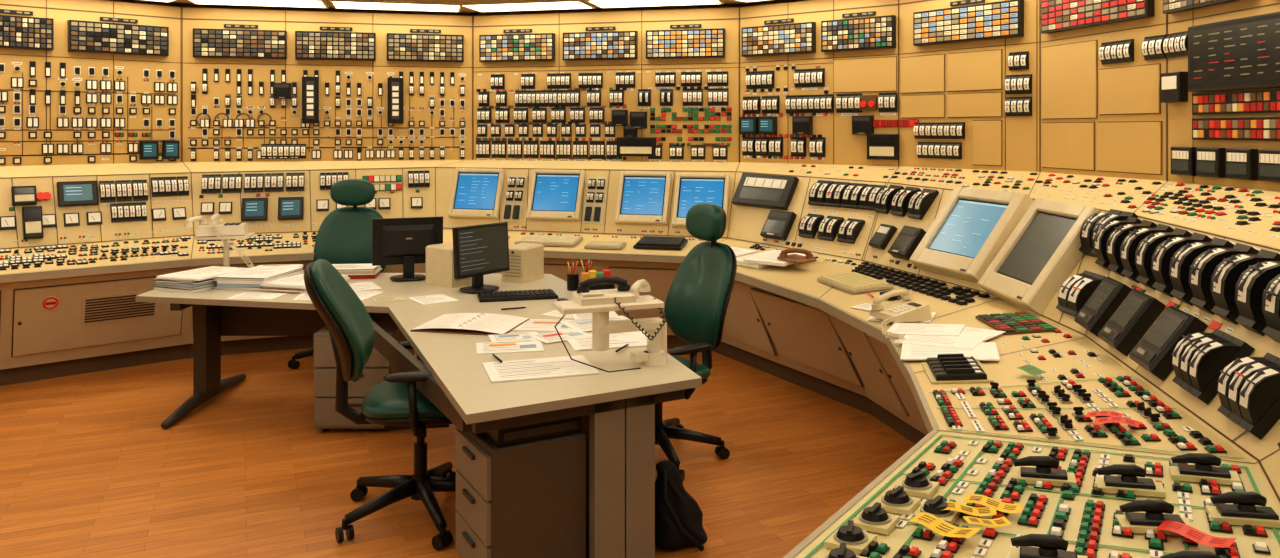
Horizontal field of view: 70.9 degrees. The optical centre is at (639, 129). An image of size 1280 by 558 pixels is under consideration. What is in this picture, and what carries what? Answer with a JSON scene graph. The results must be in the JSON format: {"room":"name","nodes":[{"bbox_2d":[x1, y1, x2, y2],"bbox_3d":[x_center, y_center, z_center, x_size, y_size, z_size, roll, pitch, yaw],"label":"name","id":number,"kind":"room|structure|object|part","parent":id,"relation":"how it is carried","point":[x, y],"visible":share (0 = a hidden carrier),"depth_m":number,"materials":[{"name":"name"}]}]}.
{"room":"control room","nodes":[
{"label":"control room","id":0,"kind":"room"},
{"bbox_2d":[103,0,177,6],"bbox_3d":[-5.108,0.320,7.063,2.723,2.860,0.100,0,0,-44],"label":"wall","id":1,"kind":"structure","parent":0,"point":[126,1],"depth_m":7.78,"materials":[{"name":"paint"}]},
{"bbox_2d":[178,5,474,15],"bbox_3d":[-2.853,0.320,8.342,2.592,2.860,0.100,0,0,-14],"label":"wall","id":2,"kind":"structure","parent":0,"point":[185,6],"depth_m":8.27,"materials":[{"name":"paint"}]},
{"bbox_2d":[0,348,915,557],"bbox_3d":[-1.800,1.800,3.150,11.600,0.100,12.100,0,0,0],"label":"floor","id":3,"kind":"structure","parent":0,"point":[89,468],"depth_m":4.74,"materials":[{"name":"laminate"}]},
{"bbox_2d":[0,162,192,385],"bbox_3d":[-4.469,1.014,6.436,2.638,1.472,1.387,0,0,-44],"label":"control console","id":4,"kind":"object","parent":3,"relation":"on","point":[79,242],"visible":1,"depth_m":6.60},
{"bbox_2d":[0,0,181,165],"bbox_3d":[-4.992,-0.395,6.957,2.691,1.350,0.099,0,0,-44],"label":"wall panel","id":5,"kind":"object","parent":4,"relation":"on","point":[133,70],"visible":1,"depth_m":7.35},
{"bbox_2d":[0,9,53,49],"bbox_3d":[-4.868,-0.784,6.973,0.541,0.298,0.054,0,0,-44],"label":"light panel","id":6,"kind":"object","parent":5,"relation":"attached to","point":[17,32],"visible":1,"depth_m":7.02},
{"bbox_2d":[0,0,181,164],"bbox_3d":[-4.935,-0.395,6.920,2.638,1.350,0.042,0,0,-44],"label":"instruments","id":7,"kind":"object","parent":5,"relation":"attached to","point":[146,149],"visible":1,"depth_m":7.37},
{"bbox_2d":[68,17,168,55],"bbox_3d":[-4.331,-0.784,7.490,0.739,0.298,0.054,0,0,-44],"label":"light panel","id":8,"kind":"object","parent":5,"relation":"attached to","point":[83,36],"visible":1,"depth_m":7.46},
{"bbox_2d":[182,160,467,358],"bbox_3d":[-2.620,1.014,7.479,2.503,1.472,1.382,0,0,-14],"label":"control console","id":9,"kind":"object","parent":3,"relation":"on","point":[285,204],"visible":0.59,"depth_m":7.58},
{"bbox_2d":[183,7,471,161],"bbox_3d":[-2.808,-0.395,8.192,2.558,1.350,0.099,0,0,-14],"label":"wall panel","id":10,"kind":"object","parent":9,"relation":"on","point":[192,71],"visible":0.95,"depth_m":8.14,"materials":[{"name":"metal"}]},
{"bbox_2d":[193,24,286,58],"bbox_3d":[-3.525,-0.784,7.937,0.763,0.298,0.054,0,0,-14],"label":"light panel","id":11,"kind":"object","parent":10,"relation":"attached to","point":[207,43],"visible":1,"depth_m":7.92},
{"bbox_2d":[182,7,472,161],"bbox_3d":[-2.779,-0.395,8.125,2.503,1.350,0.052,0,0,-14],"label":"instruments","id":12,"kind":"object","parent":10,"relation":"attached to","point":[310,107],"visible":1,"depth_m":8.09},
{"bbox_2d":[295,27,375,60],"bbox_3d":[-2.748,-0.784,8.129,0.688,0.298,0.054,0,0,-14],"label":"light panel","id":13,"kind":"object","parent":10,"relation":"attached to","point":[313,45],"visible":1,"depth_m":8.11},
{"bbox_2d":[387,29,463,61],"bbox_3d":[-1.982,-0.784,8.318,0.688,0.298,0.054,0,0,-14],"label":"light panel","id":14,"kind":"object","parent":10,"relation":"attached to","point":[400,46],"visible":1,"depth_m":8.30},
{"bbox_2d":[288,179,389,368],"bbox_3d":[-2.211,1.069,6.778,0.751,1.361,0.839,0,0,0],"label":"office chair","id":15,"kind":"object","parent":3,"relation":"on","point":[344,236],"visible":0.39,"depth_m":7.03,"materials":[{"name":"leather"}]},
{"bbox_3d":[-2.254,0.895,7.072,0.565,0.577,0.244,0,0,-6],"label":"backrest","id":16,"kind":"part","parent":15,"relation":"part of","materials":[{"name":"leather"}]},
{"bbox_2d":[314,315,413,431],"bbox_3d":[-1.655,1.460,5.424,0.450,0.580,0.552,0,0,0],"label":"drawer pedestal","id":17,"kind":"object","parent":3,"relation":"on","point":[377,366],"visible":0.4,"depth_m":5.16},
{"bbox_2d":[304,259,455,549],"bbox_3d":[-1.055,1.166,4.063,0.797,1.167,0.803,0,0,43],"label":"office chair","id":18,"kind":"object","parent":3,"relation":"on","point":[395,403],"visible":0.75,"depth_m":3.92,"materials":[{"name":"leather"}]},
{"bbox_3d":[-1.356,0.851,4.035,0.277,0.537,0.479,0,0,-10],"label":"backrest","id":19,"kind":"part","parent":18,"relation":"part of","materials":[{"name":"leather"}]},
{"bbox_3d":[-1.000,1.244,4.100,0.527,0.138,0.546,0,0,0],"label":"seat","id":20,"kind":"part","parent":18,"relation":"part of","materials":[{"name":"leather"}]},
{"bbox_2d":[135,273,701,557],"bbox_3d":[-1.183,1.375,5.234,4.283,0.750,2.256,0,0,43],"label":"desk","id":21,"kind":"object","parent":3,"relation":"on","point":[616,410],"visible":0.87,"depth_m":3.73,"materials":[{"name":"laminate"}]},
{"bbox_2d":[153,266,250,292],"bbox_3d":[-2.796,0.955,5.779,0.366,0.087,0.495,0,0,21],"label":"paper stack","id":22,"kind":"object","parent":21,"relation":"on","point":[200,279],"visible":0.88,"depth_m":5.60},
{"bbox_2d":[184,214,254,267],"bbox_3d":[-2.880,0.789,6.207,0.435,0.421,0.272,0,0,-12],"label":"phone","id":23,"kind":"object","parent":21,"relation":"on","point":[211,230],"visible":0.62,"depth_m":6.14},
{"bbox_2d":[226,293,286,299],"bbox_3d":[-2.300,0.997,5.400,0.280,0.003,0.200,0,0,6],"label":"paper sheet","id":24,"kind":"object","parent":21,"relation":"on","point":[248,296],"visible":1,"depth_m":5.38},
{"bbox_2d":[213,266,303,290],"bbox_3d":[-2.460,0.960,5.838,0.376,0.079,0.482,0,0,8],"label":"paper stack","id":25,"kind":"object","parent":21,"relation":"on","point":[251,279],"visible":0.93,"depth_m":5.65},
{"bbox_2d":[258,264,302,266],"bbox_3d":[-2.504,0.969,6.198,0.317,0.060,0.208,0,0,0],"label":"paper stack","id":26,"kind":"object","parent":21,"relation":"on","point":[282,265],"visible":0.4,"depth_m":6.24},
{"bbox_2d":[292,293,310,300],"bbox_3d":[-1.950,0.997,5.400,0.210,0.004,0.240,0,0,-9],"label":"paper sheet","id":27,"kind":"object","parent":21,"relation":"on","point":[302,296],"visible":0.4,"depth_m":5.35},
{"bbox_2d":[259,273,349,292],"bbox_3d":[-2.134,0.974,5.741,0.344,0.050,0.465,0,0,16],"label":"paper stack","id":28,"kind":"object","parent":21,"relation":"on","point":[293,284],"visible":0.58,"depth_m":5.56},
{"bbox_2d":[332,263,381,278],"bbox_3d":[-1.979,0.966,6.159,0.382,0.065,0.282,0,0,-8],"label":"paper stack","id":29,"kind":"object","parent":21,"relation":"on","point":[354,271],"visible":0.64,"depth_m":6.05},
{"bbox_2d":[348,282,381,290],"bbox_3d":[-1.780,0.997,5.720,0.210,0.004,0.300,0,0,-29],"label":"paper sheet","id":30,"kind":"object","parent":21,"relation":"on","point":[363,286],"visible":0.61,"depth_m":5.72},
{"bbox_2d":[354,291,384,300],"bbox_3d":[-1.700,0.997,5.420,0.210,0.003,0.280,0,0,11],"label":"paper sheet","id":31,"kind":"object","parent":21,"relation":"on","point":[363,295],"visible":0.4,"depth_m":5.45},
{"bbox_2d":[372,296,405,302],"bbox_3d":[-1.480,0.997,5.300,0.180,0.003,0.140,0,0,-23],"label":"paper sheet","id":32,"kind":"object","parent":21,"relation":"on","point":[396,298],"visible":1,"depth_m":5.29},
{"bbox_2d":[372,216,442,280],"bbox_3d":[-1.550,0.794,6.020,0.460,0.412,0.200,0,0,-21],"label":"computer monitor","id":33,"kind":"object","parent":21,"relation":"on","point":[395,241],"visible":0.96,"depth_m":5.99,"materials":[{"name":"black plastic"}]},
{"bbox_2d":[408,294,458,304],"bbox_3d":[-1.220,0.997,5.300,0.220,0.003,0.260,0,0,-34],"label":"paper sheet","id":34,"kind":"object","parent":21,"relation":"on","point":[438,298],"visible":1,"depth_m":5.29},
{"bbox_2d":[426,243,471,287],"bbox_3d":[-1.238,0.875,5.838,0.266,0.250,0.170,0,0,38],"label":"speaker","id":35,"kind":"object","parent":21,"relation":"on","point":[439,257],"visible":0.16,"depth_m":5.77},
{"bbox_2d":[410,313,529,334],"bbox_3d":[-0.860,0.981,4.600,0.486,0.036,0.386,0,0,13],"label":"open notebook","id":36,"kind":"object","parent":21,"relation":"on","point":[457,323],"visible":1,"depth_m":4.54,"materials":[{"name":"paper"}]},
{"bbox_2d":[452,222,509,292],"bbox_3d":[-1.000,0.794,5.600,0.200,0.412,0.440,0,0,37],"label":"computer monitor","id":37,"kind":"object","parent":21,"relation":"on","point":[481,250],"visible":0.98,"depth_m":5.56,"materials":[{"name":"black plastic"}]},
{"bbox_2d":[476,340,543,353],"bbox_3d":[-0.600,0.998,4.140,0.300,0.003,0.210,0,0,-11],"label":"paper sheet","id":38,"kind":"object","parent":21,"relation":"on","point":[534,345],"visible":1,"depth_m":4.12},
{"bbox_2d":[488,332,537,342],"bbox_3d":[-0.600,0.995,4.320,0.240,0.003,0.170,0,0,-17],"label":"paper sheet","id":39,"kind":"object","parent":21,"relation":"on","point":[511,337],"visible":1,"depth_m":4.31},
{"bbox_2d":[477,289,557,301],"bbox_3d":[-0.730,0.984,5.360,0.460,0.030,0.190,0,0,-14],"label":"keyboard","id":40,"kind":"object","parent":21,"relation":"on","point":[539,294],"visible":1,"depth_m":5.30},
{"bbox_2d":[502,243,543,283],"bbox_3d":[-0.781,0.885,5.997,0.170,0.230,0.266,0,0,23],"label":"speaker","id":41,"kind":"object","parent":21,"relation":"on","point":[526,260],"visible":0.86,"depth_m":5.90},
{"bbox_2d":[482,355,599,382],"bbox_3d":[-0.420,0.996,3.760,0.440,0.006,0.300,0,0,-17],"label":"paper sheet","id":42,"kind":"object","parent":21,"relation":"on","point":[553,367],"visible":1,"depth_m":3.73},
{"bbox_2d":[513,319,571,330],"bbox_3d":[-0.450,0.998,4.600,0.360,0.003,0.260,0,0,6],"label":"paper sheet","id":43,"kind":"object","parent":21,"relation":"on","point":[532,324],"visible":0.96,"depth_m":4.58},
{"bbox_2d":[541,310,573,318],"bbox_3d":[-0.350,0.997,4.940,0.240,0.003,0.340,0,0,29],"label":"paper sheet","id":44,"kind":"object","parent":21,"relation":"on","point":[555,313],"visible":0.26,"depth_m":4.84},
{"bbox_2d":[492,307,628,362],"bbox_3d":[-0.500,0.988,4.465,0.628,0.010,1.120,0,0,-20],"label":"pens","id":45,"kind":"object","parent":21,"relation":"on","point":[626,345],"visible":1,"depth_m":4.11},
{"bbox_2d":[530,329,591,343],"bbox_3d":[-0.380,0.994,4.340,0.260,0.004,0.180,0,0,-34],"label":"paper sheet","id":46,"kind":"object","parent":21,"relation":"on","point":[552,337],"visible":0.98,"depth_m":4.32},
{"bbox_2d":[567,259,591,290],"bbox_3d":[-0.375,0.905,5.630,0.166,0.188,0.076,0,0,-13],"label":"pen holder","id":47,"kind":"object","parent":21,"relation":"on","point":[572,278],"visible":0.7,"depth_m":5.60,"materials":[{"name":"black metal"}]},
{"bbox_2d":[560,316,628,331],"bbox_3d":[-0.200,0.994,4.620,0.360,0.004,0.260,0,0,-26],"label":"paper sheet","id":48,"kind":"object","parent":21,"relation":"on","point":[581,325],"visible":0.51,"depth_m":4.61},
{"bbox_2d":[571,311,619,319],"bbox_3d":[-0.240,0.990,4.800,0.240,0.003,0.180,0,0,-11],"label":"paper sheet","id":49,"kind":"object","parent":21,"relation":"on","point":[612,314],"visible":0.58,"depth_m":4.77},
{"bbox_2d":[578,270,614,289],"bbox_3d":[-0.260,0.918,5.350,0.200,0.162,0.120,0,0,-11],"label":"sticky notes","id":50,"kind":"object","parent":21,"relation":"on","point":[592,273],"visible":0.46,"depth_m":5.31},
{"bbox_2d":[567,331,646,350],"bbox_3d":[-0.140,0.996,4.260,0.400,0.006,0.300,0,0,-14],"label":"paper sheet","id":51,"kind":"object","parent":21,"relation":"on","point":[634,339],"visible":0.74,"depth_m":4.22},
{"bbox_2d":[553,276,666,372],"bbox_3d":[-0.107,0.809,3.796,0.555,0.381,0.262,0,0,-27],"label":"telephone","id":52,"kind":"object","parent":21,"relation":"on","point":[599,303],"visible":1,"depth_m":3.77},
{"bbox_3d":[-0.019,0.870,3.832,0.375,0.260,0.149,0,0,-33],"label":"arm","id":53,"kind":"part","parent":52,"relation":"part of"},
{"bbox_2d":[456,428,585,557],"bbox_3d":[-0.487,1.465,3.569,0.412,0.570,0.400,0,0,-29],"label":"drawer pedestal","id":54,"kind":"object","parent":3,"relation":"on","point":[526,499],"visible":0.92,"depth_m":3.41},
{"bbox_2d":[483,416,580,446],"bbox_3d":[-0.463,1.138,3.579,0.340,0.080,0.366,0,0,-29],"label":"document tray","id":55,"kind":"object","parent":54,"relation":"on","point":[527,433],"visible":0.42,"depth_m":3.41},
{"bbox_2d":[435,160,739,350],"bbox_3d":[-0.577,1.014,7.590,2.717,1.472,1.196,0,0,14],"label":"control console","id":56,"kind":"object","parent":3,"relation":"on","point":[658,267],"visible":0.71,"depth_m":7.58},
{"bbox_2d":[448,168,504,218],"bbox_3d":[-1.436,0.553,7.893,0.462,0.430,0.196,0,0,13],"label":"monitor","id":57,"kind":"object","parent":56,"relation":"on","point":[476,192],"visible":1,"depth_m":7.88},
{"bbox_2d":[515,234,582,246],"bbox_3d":[-0.739,0.896,7.306,0.500,0.060,0.240,0,0,15],"label":"keyboard","id":58,"kind":"object","parent":56,"relation":"on","point":[546,240],"visible":1,"depth_m":7.25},
{"bbox_2d":[526,169,584,220],"bbox_3d":[-0.724,0.555,7.723,0.472,0.425,0.210,0,0,13],"label":"monitor","id":59,"kind":"object","parent":56,"relation":"on","point":[553,194],"visible":1,"depth_m":7.71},
{"bbox_2d":[584,240,626,249],"bbox_3d":[-0.273,0.907,7.106,0.300,0.048,0.161,0,0,15],"label":"keyboard","id":60,"kind":"object","parent":56,"relation":"on","point":[614,245],"visible":1,"depth_m":7.06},
{"bbox_2d":[474,7,739,161],"bbox_3d":[-0.341,-0.395,8.197,2.572,1.350,0.096,0,0,14],"label":"wall panel","id":61,"kind":"object","parent":56,"relation":"on","point":[732,27],"visible":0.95,"depth_m":8.08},
{"bbox_2d":[479,29,554,61],"bbox_3d":[-1.138,-0.784,8.313,0.729,0.298,0.054,0,0,14],"label":"light panel","id":62,"kind":"object","parent":61,"relation":"attached to","point":[537,46],"visible":1,"depth_m":8.29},
{"bbox_2d":[563,26,637,60],"bbox_3d":[-0.363,-0.784,8.123,0.691,0.298,0.054,0,0,14],"label":"light panel","id":63,"kind":"object","parent":61,"relation":"attached to","point":[610,45],"visible":1,"depth_m":8.10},
{"bbox_2d":[473,11,739,161],"bbox_3d":[-0.356,-0.392,8.125,2.513,1.356,0.053,0,0,14],"label":"instruments","id":64,"kind":"object","parent":61,"relation":"attached to","point":[551,99],"visible":1,"depth_m":8.15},
{"bbox_2d":[646,24,724,58],"bbox_3d":[0.399,-0.784,7.935,0.704,0.298,0.054,0,0,14],"label":"light panel","id":65,"kind":"object","parent":61,"relation":"attached to","point":[684,43],"visible":1,"depth_m":7.91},
{"bbox_2d":[614,171,671,224],"bbox_3d":[0.026,0.567,7.538,0.442,0.429,0.228,0,0,14],"label":"monitor","id":66,"kind":"object","parent":56,"relation":"on","point":[642,197],"visible":1,"depth_m":7.53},
{"bbox_2d":[633,236,687,249],"bbox_3d":[0.165,0.889,7.094,0.380,0.071,0.260,0,0,15],"label":"keyboard","id":67,"kind":"object","parent":56,"relation":"on","point":[647,242],"visible":1,"depth_m":7.02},
{"bbox_2d":[671,173,729,227],"bbox_3d":[0.503,0.579,7.419,0.452,0.435,0.241,0,0,14],"label":"monitor","id":68,"kind":"object","parent":56,"relation":"on","point":[691,189],"visible":0.73,"depth_m":7.44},
{"bbox_2d":[655,460,706,550],"bbox_3d":[0.158,1.570,3.781,0.254,0.360,0.253,0,0,0],"label":"shoulder bag","id":69,"kind":"object","parent":3,"relation":"on","point":[678,516],"visible":0.94,"depth_m":3.72,"materials":[{"name":"fabric"}]},
{"bbox_2d":[655,203,736,481],"bbox_3d":[0.142,1.079,4.823,0.772,1.341,0.759,0,0,0],"label":"office chair","id":70,"kind":"object","parent":3,"relation":"on","point":[699,293],"visible":0.63,"depth_m":4.91,"materials":[{"name":"leather"}]},
{"bbox_3d":[0.090,1.314,4.820,0.510,0.138,0.530,0,0,-36],"label":"seat","id":71,"kind":"part","parent":70,"relation":"part of","materials":[{"name":"leather"}]},
{"bbox_3d":[0.366,0.915,5.008,0.244,0.577,0.479,0,0,-34],"label":"backrest","id":72,"kind":"part","parent":70,"relation":"part of","materials":[{"name":"leather"}]},
{"bbox_2d":[713,162,898,414],"bbox_3d":[1.007,1.015,6.415,1.524,1.470,2.470,0,0,26],"label":"control console","id":73,"kind":"object","parent":3,"relation":"on","point":[774,324],"visible":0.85,"depth_m":6.37},
{"bbox_2d":[731,247,757,256],"bbox_3d":[0.684,0.907,6.681,0.240,0.038,0.300,0,0,-32],"label":"paper sheet","id":74,"kind":"object","parent":73,"relation":"on","point":[738,252],"visible":0.34,"depth_m":6.63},
{"bbox_2d":[736,250,773,268],"bbox_3d":[0.886,0.899,6.274,0.421,0.069,0.320,0,0,-32],"label":"paper sheet","id":75,"kind":"object","parent":73,"relation":"on","point":[739,259],"visible":0.31,"depth_m":6.17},
{"bbox_2d":[743,250,817,266],"bbox_3d":[0.957,0.870,6.128,0.381,0.058,0.340,0,0,-44],"label":"paper sheet","id":76,"kind":"object","parent":75,"relation":"on","point":[769,258],"visible":0.65,"depth_m":6.09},
{"bbox_2d":[777,248,815,263],"bbox_3d":[1.033,0.823,5.936,0.151,0.086,0.245,0,0,-28],"label":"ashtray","id":77,"kind":"object","parent":76,"relation":"on","point":[793,258],"visible":1,"depth_m":5.91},
{"bbox_2d":[740,0,897,165],"bbox_3d":[1.467,-0.395,7.438,1.479,1.350,0.099,0,0,39],"label":"wall panel","id":78,"kind":"object","parent":73,"relation":"on","point":[849,148],"visible":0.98,"depth_m":7.37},
{"bbox_2d":[742,18,815,56],"bbox_3d":[1.159,-0.784,7.582,0.686,0.298,0.054,0,0,39],"label":"light panel","id":79,"kind":"object","parent":78,"relation":"attached to","point":[794,38],"visible":1,"depth_m":7.55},
{"bbox_2d":[739,0,898,165],"bbox_3d":[1.420,-0.395,7.379,1.447,1.350,0.054,0,0,38],"label":"instruments","id":80,"kind":"object","parent":78,"relation":"attached to","point":[876,74],"visible":1,"depth_m":7.34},
{"bbox_2d":[821,11,895,51],"bbox_3d":[1.724,-0.784,7.131,0.614,0.298,0.054,0,0,39],"label":"light panel","id":81,"kind":"object","parent":78,"relation":"attached to","point":[878,32],"visible":1,"depth_m":7.10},
{"bbox_2d":[817,166,1039,443],"bbox_3d":[1.789,1.015,5.461,1.065,1.470,2.827,0,0,28],"label":"control console","id":82,"kind":"object","parent":3,"relation":"on","point":[912,198],"visible":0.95,"depth_m":5.33},
{"bbox_2d":[817,272,893,293],"bbox_3d":[1.271,0.902,5.341,0.260,0.049,0.460,0,0,-14],"label":"keyboard","id":83,"kind":"object","parent":82,"relation":"on","point":[851,282],"visible":1,"depth_m":5.26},
{"bbox_2d":[851,303,871,310],"bbox_3d":[1.210,0.932,4.733,0.120,0.016,0.160,0,0,-35],"label":"paper sheet","id":84,"kind":"object","parent":82,"relation":"on","point":[866,306],"visible":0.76,"depth_m":4.75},
{"bbox_2d":[867,290,901,300],"bbox_3d":[1.357,0.904,4.928,0.113,0.037,0.313,0,0,-37],"label":"pens","id":85,"kind":"object","parent":82,"relation":"on","point":[899,297],"visible":0.4,"depth_m":4.88},
{"bbox_2d":[867,312,935,322],"bbox_3d":[1.305,0.929,4.482,0.300,0.030,0.210,0,0,26],"label":"paper sheet","id":86,"kind":"object","parent":82,"relation":"on","point":[871,318],"visible":0.12,"depth_m":4.44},
{"bbox_2d":[899,0,1038,171],"bbox_3d":[2.378,-0.395,6.500,0.100,1.350,1.190,0,0,-35],"label":"wall panel","id":87,"kind":"object","parent":82,"relation":"on","point":[1020,130],"visible":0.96,"depth_m":6.40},
{"bbox_2d":[913,0,1023,45],"bbox_3d":[2.327,-0.784,6.434,0.054,0.298,0.872,0,0,-35],"label":"light panel","id":88,"kind":"object","parent":87,"relation":"attached to","point":[1001,19],"visible":1,"depth_m":6.38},
{"bbox_2d":[899,0,1039,171],"bbox_3d":[2.320,-0.395,6.464,0.037,1.350,1.164,0,0,-35],"label":"instruments","id":89,"kind":"object","parent":87,"relation":"attached to","point":[975,70],"visible":1,"depth_m":6.44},
{"bbox_2d":[909,186,1033,282],"bbox_3d":[1.920,0.598,5.244,0.406,0.498,0.612,0,0,-17],"label":"monitor","id":90,"kind":"object","parent":82,"relation":"on","point":[973,225],"visible":0.99,"depth_m":5.18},
{"bbox_2d":[886,172,1165,385],"bbox_3d":[2.067,1.014,4.574,0.927,1.472,2.954,0,0,40],"label":"control console","id":91,"kind":"object","parent":3,"relation":"on","point":[1117,198],"visible":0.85,"depth_m":4.23},
{"bbox_2d":[870,289,931,339],"bbox_3d":[1.259,0.859,4.248,0.288,0.133,0.626,0,0,7],"label":"telephone","id":92,"kind":"object","parent":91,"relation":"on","point":[906,309],"visible":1,"depth_m":4.37,"materials":[{"name":"beige plastic"}]},
{"bbox_2d":[885,323,964,337],"bbox_3d":[1.308,0.922,4.123,0.321,0.051,0.220,0,0,27],"label":"paper sheet","id":93,"kind":"object","parent":91,"relation":"on","point":[904,329],"visible":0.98,"depth_m":4.11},
{"bbox_2d":[961,327,1005,340],"bbox_3d":[1.435,0.911,4.039,0.220,0.034,0.320,0,0,-42],"label":"paper sheet","id":94,"kind":"object","parent":93,"relation":"on","point":[967,330],"visible":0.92,"depth_m":4.01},
{"bbox_2d":[894,334,989,348],"bbox_3d":[1.318,0.916,3.931,0.340,0.039,0.240,0,0,38],"label":"paper sheet","id":95,"kind":"object","parent":91,"relation":"on","point":[966,341],"visible":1,"depth_m":3.90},
{"bbox_2d":[900,342,999,360],"bbox_3d":[1.285,0.919,3.741,0.380,0.039,0.280,0,0,18],"label":"paper sheet","id":96,"kind":"object","parent":91,"relation":"on","point":[985,351],"visible":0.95,"depth_m":3.72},
{"bbox_2d":[977,198,1100,314],"bbox_3d":[2.024,0.623,4.562,0.399,0.515,0.563,0,0,-3],"label":"monitor","id":97,"kind":"object","parent":91,"relation":"on","point":[1042,250],"visible":0.96,"depth_m":4.49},
{"bbox_2d":[1041,0,1165,180],"bbox_3d":[2.831,-0.395,5.494,0.100,1.350,1.100,0,0,-12],"label":"wall panel","id":98,"kind":"object","parent":91,"relation":"on","point":[1138,34],"visible":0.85,"depth_m":5.28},
{"bbox_2d":[1041,0,1153,33],"bbox_3d":[2.755,-0.784,5.474,0.054,0.298,0.914,0,0,-12],"label":"light panel","id":99,"kind":"object","parent":98,"relation":"attached to","point":[1056,15],"visible":1,"depth_m":5.48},
{"bbox_2d":[1040,0,1166,180],"bbox_3d":[2.767,-0.395,5.471,0.039,1.350,1.077,0,0,-12],"label":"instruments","id":100,"kind":"object","parent":98,"relation":"attached to","point":[1069,71],"visible":1,"depth_m":5.44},
{"bbox_2d":[783,429,1279,557],"bbox_3d":[1.774,1.014,1.420,3.093,1.472,2.292,0,0,34],"label":"control console","id":101,"kind":"object","parent":3,"relation":"on","point":[1079,501],"visible":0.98,"depth_m":2.18},
{"bbox_2d":[909,512,979,537],"bbox_3d":[0.694,0.902,2.051,0.055,0.020,0.150,0,0,-41],"label":"tag","id":102,"kind":"object","parent":101,"relation":"on","point":[932,522],"visible":1,"depth_m":2.06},
{"bbox_2d":[940,501,996,515],"bbox_3d":[0.779,0.903,2.146,0.130,0.012,0.045,0,0,14],"label":"tag","id":103,"kind":"object","parent":101,"relation":"on","point":[975,511],"visible":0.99,"depth_m":2.14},
{"bbox_2d":[963,516,1010,526],"bbox_3d":[0.798,0.900,2.070,0.100,0.012,0.035,0,0,-3],"label":"tag","id":104,"kind":"object","parent":101,"relation":"on","point":[1003,521],"visible":1,"depth_m":2.07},
{"bbox_2d":[963,494,1022,512],"bbox_3d":[0.851,0.901,2.169,0.130,0.012,0.050,0,0,31],"label":"tag","id":105,"kind":"object","parent":101,"relation":"on","point":[970,498],"visible":1,"depth_m":2.17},
{"bbox_2d":[1157,520,1235,547],"bbox_3d":[1.201,0.873,1.944,0.050,0.016,0.140,0,0,-40],"label":"tag","id":106,"kind":"object","parent":101,"relation":"on","point":[1200,537],"visible":1,"depth_m":1.94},
{"bbox_2d":[910,181,1279,462],"bbox_3d":[2.014,1.015,3.425,2.171,1.470,3.050,0,0,0],"label":"control console","id":107,"kind":"object","parent":3,"relation":"on","point":[1181,340],"visible":0.98,"depth_m":3.08},
{"bbox_2d":[1018,364,1045,375],"bbox_3d":[1.450,0.889,3.333,0.060,0.017,0.091,0,0,-25],"label":"tag","id":108,"kind":"object","parent":107,"relation":"on","point":[1030,369],"visible":1,"depth_m":3.33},
{"bbox_2d":[1086,411,1122,416],"bbox_3d":[1.439,0.883,2.789,0.100,0.022,0.040,0,0,37],"label":"tag","id":109,"kind":"object","parent":107,"relation":"on","point":[1098,413],"visible":1,"depth_m":2.79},
{"bbox_2d":[1094,416,1139,427],"bbox_3d":[1.443,0.883,2.723,0.120,0.022,0.050,0,0,32],"label":"tag","id":110,"kind":"object","parent":107,"relation":"on","point":[1119,419],"visible":1,"depth_m":2.72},
{"bbox_2d":[1168,0,1279,190],"bbox_3d":[3.044,-0.395,3.407,0.099,1.350,3.121,0,0,-3],"label":"wall panel","id":111,"kind":"object","parent":107,"relation":"on","point":[1180,116],"visible":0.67,"depth_m":4.64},
{"bbox_2d":[1163,0,1237,13],"bbox_3d":[2.894,-0.784,4.587,0.054,0.298,0.651,0,0,-4],"label":"light panel","id":112,"kind":"object","parent":111,"relation":"attached to","point":[1169,6],"visible":1,"depth_m":4.72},
{"bbox_2d":[1160,3,1279,182],"bbox_3d":[2.974,-0.395,3.423,0.053,1.350,3.056,0,0,-4],"label":"instruments","id":113,"kind":"object","parent":111,"relation":"attached to","point":[1241,53],"visible":1,"depth_m":4.42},
{"bbox_2d":[130,0,790,13],"bbox_3d":[-1.800,-1.160,3.150,11.600,0.100,12.100,0,0,0],"label":"ceiling","id":114,"kind":"structure","parent":0,"point":[463,10],"depth_m":8.02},
{"bbox_2d":[145,0,176,2],"bbox_3d":[-4.275,-1.099,7.113,1.175,0.022,1.157,0,0,0],"label":"ceiling light panel","id":115,"kind":"object","parent":114,"relation":"in","point":[168,1],"depth_m":7.59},
{"bbox_2d":[188,0,328,7],"bbox_3d":[-3.262,-1.099,7.682,1.184,0.022,0.730,0,0,0],"label":"ceiling light panel","id":116,"kind":"object","parent":114,"relation":"in","point":[270,3],"depth_m":7.77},
{"bbox_2d":[329,0,461,11],"bbox_3d":[-2.145,-1.099,7.958,1.184,0.022,0.730,0,0,0],"label":"ceiling light panel","id":117,"kind":"object","parent":114,"relation":"in","point":[337,4],"depth_m":7.89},
{"bbox_2d":[459,0,595,11],"bbox_3d":[-0.993,-1.099,7.958,1.189,0.022,0.730,0,0,0],"label":"ceiling light panel","id":118,"kind":"object","parent":114,"relation":"in","point":[526,5],"depth_m":7.89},
{"bbox_2d":[585,0,723,7],"bbox_3d":[0.130,-1.099,7.682,1.189,0.022,0.730,0,0,0],"label":"ceiling light panel","id":119,"kind":"object","parent":114,"relation":"in","point":[599,3],"depth_m":7.77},
{"bbox_2d":[735,0,767,2],"bbox_3d":[1.223,-1.099,7.134,1.234,0.022,1.120,0,0,0],"label":"ceiling light panel","id":120,"kind":"object","parent":114,"relation":"in","point":[745,1],"depth_m":7.59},
{"bbox_2d":[475,5,746,15],"bbox_3d":[-0.306,0.320,8.348,2.608,2.860,0.100,0,0,14],"label":"wall","id":121,"kind":"structure","parent":0,"point":[732,6],"depth_m":8.28,"materials":[{"name":"paint"}]},
{"bbox_2d":[747,0,808,6],"bbox_3d":[1.566,0.320,7.561,1.500,2.860,0.100,0,0,39],"label":"wall","id":122,"kind":"structure","parent":0,"point":[791,0],"depth_m":7.80,"materials":[{"name":"paint"}]}
]}

